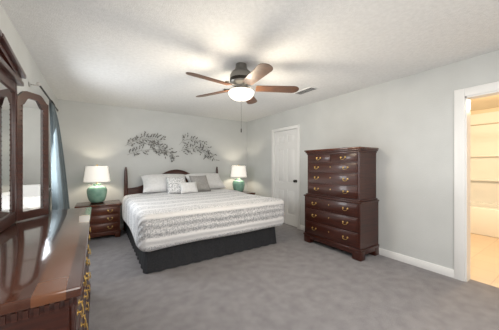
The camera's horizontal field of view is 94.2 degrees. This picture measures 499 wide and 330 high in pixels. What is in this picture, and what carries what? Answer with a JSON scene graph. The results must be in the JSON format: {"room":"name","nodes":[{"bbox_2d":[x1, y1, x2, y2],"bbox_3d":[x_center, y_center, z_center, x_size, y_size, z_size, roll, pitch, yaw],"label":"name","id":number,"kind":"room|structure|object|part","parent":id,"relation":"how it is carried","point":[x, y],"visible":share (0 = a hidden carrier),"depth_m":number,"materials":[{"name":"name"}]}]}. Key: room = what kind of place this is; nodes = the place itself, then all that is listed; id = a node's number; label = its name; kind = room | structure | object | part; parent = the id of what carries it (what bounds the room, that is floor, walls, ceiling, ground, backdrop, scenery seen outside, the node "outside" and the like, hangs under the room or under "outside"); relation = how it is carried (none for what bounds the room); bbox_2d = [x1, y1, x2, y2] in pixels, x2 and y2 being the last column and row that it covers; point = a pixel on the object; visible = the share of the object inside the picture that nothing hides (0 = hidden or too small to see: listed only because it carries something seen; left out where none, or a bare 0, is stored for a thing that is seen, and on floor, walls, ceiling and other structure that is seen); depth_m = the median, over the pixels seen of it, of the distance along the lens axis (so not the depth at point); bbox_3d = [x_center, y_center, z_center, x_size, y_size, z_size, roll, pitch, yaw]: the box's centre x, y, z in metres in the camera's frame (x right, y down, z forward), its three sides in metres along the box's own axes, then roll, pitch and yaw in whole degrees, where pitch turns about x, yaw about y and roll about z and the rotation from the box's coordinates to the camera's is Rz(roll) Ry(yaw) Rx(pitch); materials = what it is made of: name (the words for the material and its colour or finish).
{"room":"bedroom","nodes":[
{"label":"bedroom","id":0,"kind":"room"},
{"bbox_2d":[0,4,57,209],"bbox_3d":[-1.608,0.060,1.319,0.160,2.440,6.570,0,0,-33],"label":"wall","id":1,"kind":"structure","parent":0,"point":[30,67],"depth_m":2.31,"materials":[{"name":"paint"}]},
{"bbox_2d":[28,82,69,209],"bbox_3d":[-2.514,0.201,3.015,0.266,2.099,1.560,0,0,-33],"label":"curtain","id":2,"kind":"object","parent":1,"relation":"attached to","point":[60,196],"visible":0.73,"depth_m":2.98,"materials":[{"name":"blue fabric"}]},
{"bbox_3d":[-2.668,0.210,3.306,0.203,2.082,0.904,0,0,-33],"label":"curtain panel","id":3,"kind":"part","parent":2,"relation":"part of","materials":[{"name":"fabric"}]},
{"bbox_2d":[58,99,246,224],"bbox_3d":[-1.756,0.060,5.223,4.200,2.440,0.120,0,0,-33],"label":"wall","id":4,"kind":"structure","parent":0,"point":[92,134],"depth_m":4.77,"materials":[{"name":"paint"}]},
{"bbox_2d":[127,131,178,161],"bbox_3d":[-2.034,-0.385,4.937,1.084,0.654,0.025,0,0,-33],"label":"art","id":5,"kind":"object","parent":4,"relation":"attached to","point":[153,142],"visible":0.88,"depth_m":4.93,"materials":[{"name":"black metal"}]},
{"bbox_2d":[179,133,218,160],"bbox_3d":[-1.167,-0.418,5.507,1.000,0.664,0.025,0,0,-33],"label":"art","id":6,"kind":"object","parent":4,"relation":"attached to","point":[198,147],"visible":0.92,"depth_m":5.46,"materials":[{"name":"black metal"}]},
{"bbox_2d":[0,0,498,121],"bbox_3d":[1.489,-1.210,3.353,7.570,0.100,6.810,0,0,-33],"label":"ceiling","id":7,"kind":"structure","parent":0,"point":[143,54],"depth_m":2.25,"materials":[{"name":"paint"}]},
{"bbox_2d":[186,62,298,131],"bbox_3d":[-0.109,-0.767,2.638,1.282,0.784,1.288,0,0,-33],"label":"fan","id":8,"kind":"object","parent":7,"relation":"hanging from","point":[243,78],"visible":1,"depth_m":2.58,"materials":[{"name":"brown wood"}]},
{"bbox_3d":[-0.096,-0.803,2.677,0.300,0.114,0.300,0,0,-33],"label":"lamp shade","id":9,"kind":"part","parent":8,"relation":"part of","materials":[{"name":"white glass"}]},
{"bbox_2d":[294,86,317,94],"bbox_3d":[0.871,-1.150,3.611,0.160,0.018,0.370,0,0,-33],"label":"ceiling vent","id":10,"kind":"object","parent":7,"relation":"in","point":[305,90],"visible":0.98,"depth_m":3.57,"materials":[{"name":"white metal"}]},
{"bbox_2d":[89,223,498,329],"bbox_3d":[1.489,1.330,3.353,7.570,0.100,6.810,0,0,-33],"label":"floor","id":11,"kind":"structure","parent":0,"point":[290,279],"depth_m":2.35,"materials":[{"name":"carpet"}]},
{"bbox_2d":[0,30,91,329],"bbox_3d":[-1.325,0.220,1.462,0.520,2.120,1.870,0,0,-33],"label":"dresser","id":12,"kind":"object","parent":11,"relation":"on","point":[45,284],"visible":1,"depth_m":1.49,"materials":[{"name":"brown wood"}]},
{"bbox_2d":[0,30,48,286],"bbox_3d":[-1.453,-0.205,1.379,0.206,1.269,1.448,0,0,-33],"label":"mirror","id":13,"kind":"object","parent":12,"relation":"on","point":[24,115],"depth_m":1.75,"materials":[{"name":"brown wood"}]},
{"bbox_2d":[74,200,121,237],"bbox_3d":[-2.691,0.980,4.152,0.676,0.600,0.515,0,0,-33],"label":"nightstand","id":14,"kind":"object","parent":11,"relation":"on","point":[105,218],"visible":0.58,"depth_m":4.01,"materials":[{"name":"brown wood"}]},
{"bbox_2d":[83,165,109,203],"bbox_3d":[-2.718,0.334,4.137,0.400,0.690,0.400,0,0,-33],"label":"lamp","id":15,"kind":"object","parent":14,"relation":"on","point":[97,193],"visible":1,"depth_m":4.02,"materials":[{"name":"green ceramic"}]},
{"bbox_2d":[121,167,283,273],"bbox_3d":[-0.977,0.657,4.149,2.194,1.245,2.423,0,0,-33],"label":"bed","id":16,"kind":"object","parent":11,"relation":"on","point":[175,218],"visible":1,"depth_m":3.26,"materials":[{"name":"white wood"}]},
{"bbox_2d":[140,173,190,192],"bbox_3d":[-1.712,0.365,4.738,0.913,0.356,0.425,0,0,-33],"label":"pillow","id":17,"kind":"object","parent":16,"relation":"on","point":[152,183],"depth_m":4.57,"materials":[{"name":"white fabric"}]},
{"bbox_2d":[165,176,187,194],"bbox_3d":[-1.423,0.395,4.533,0.401,0.307,0.268,0,0,-33],"label":"pillow","id":18,"kind":"object","parent":16,"relation":"on","point":[173,185],"depth_m":4.46,"materials":[{"name":"grey fabric"}]},
{"bbox_2d":[178,181,198,193],"bbox_3d":[-1.181,0.440,4.512,0.366,0.208,0.161,0,0,-33],"label":"pillow","id":19,"kind":"object","parent":16,"relation":"on","point":[188,187],"depth_m":4.47,"materials":[{"name":"white fabric"}]},
{"bbox_2d":[188,175,211,192],"bbox_3d":[-1.029,0.385,4.827,0.415,0.328,0.271,0,0,-33],"label":"pillow","id":20,"kind":"object","parent":16,"relation":"on","point":[202,184],"depth_m":4.78,"materials":[{"name":"grey fabric"}]},
{"bbox_2d":[121,188,283,251],"bbox_3d":[-0.914,0.770,4.054,2.194,0.493,2.194,0,0,-33],"label":"comforter","id":21,"kind":"object","parent":16,"relation":"on","point":[157,220],"depth_m":3.17,"materials":[{"name":"white fabric"}]},
{"bbox_2d":[183,173,226,190],"bbox_3d":[-0.985,0.365,5.215,0.873,0.356,0.424,0,0,-33],"label":"pillow","id":22,"kind":"object","parent":16,"relation":"on","point":[214,181],"depth_m":5.19,"materials":[{"name":"white fabric"}]},
{"bbox_2d":[242,191,255,194],"bbox_3d":[-0.267,0.980,5.744,0.676,0.600,0.515,0,0,-33],"label":"nightstand","id":23,"kind":"object","parent":11,"relation":"on","point":[248,192],"visible":0.04,"depth_m":5.74,"materials":[{"name":"brown wood"}]},
{"bbox_2d":[231,165,246,191],"bbox_3d":[-0.269,0.334,5.746,0.400,0.690,0.400,0,0,-33],"label":"lamp","id":24,"kind":"object","parent":23,"relation":"on","point":[238,183],"visible":0.83,"depth_m":5.61,"materials":[{"name":"green ceramic"}]},
{"bbox_2d":[303,147,378,261],"bbox_3d":[1.372,0.517,3.599,0.485,1.525,1.022,0,0,-33],"label":"chest","id":25,"kind":"object","parent":11,"relation":"on","point":[341,206],"visible":1,"depth_m":3.31,"materials":[{"name":"brown wood"}]},
{"bbox_2d":[247,50,498,269],"bbox_3d":[1.785,0.060,3.548,0.120,2.440,6.570,0,0,-33],"label":"wall","id":26,"kind":"structure","parent":0,"point":[405,125],"depth_m":3.07,"materials":[{"name":"paint"}]},
{"bbox_2d":[275,129,296,226],"bbox_3d":[0.774,0.263,4.995,0.110,2.010,0.744,0,0,-33],"label":"door","id":27,"kind":"structure","parent":26,"relation":"in","point":[286,167],"depth_m":4.96,"materials":[{"name":"white wood"}]},
{"bbox_2d":[300,225,453,277],"bbox_3d":[1.658,1.232,3.620,0.014,0.095,2.390,0,0,-33],"label":"baseboard","id":28,"kind":"structure","parent":26,"relation":"attached to","point":[442,270],"depth_m":2.92,"materials":[{"name":"white wood"}]},
{"bbox_2d":[471,107,498,237],"bbox_3d":[3.949,0.060,3.432,3.370,2.440,3.540,0,0,-33],"label":"wall","id":29,"kind":"structure","parent":0,"point":[484,172],"depth_m":4.76,"materials":[{"name":"beige paint"}]}
]}

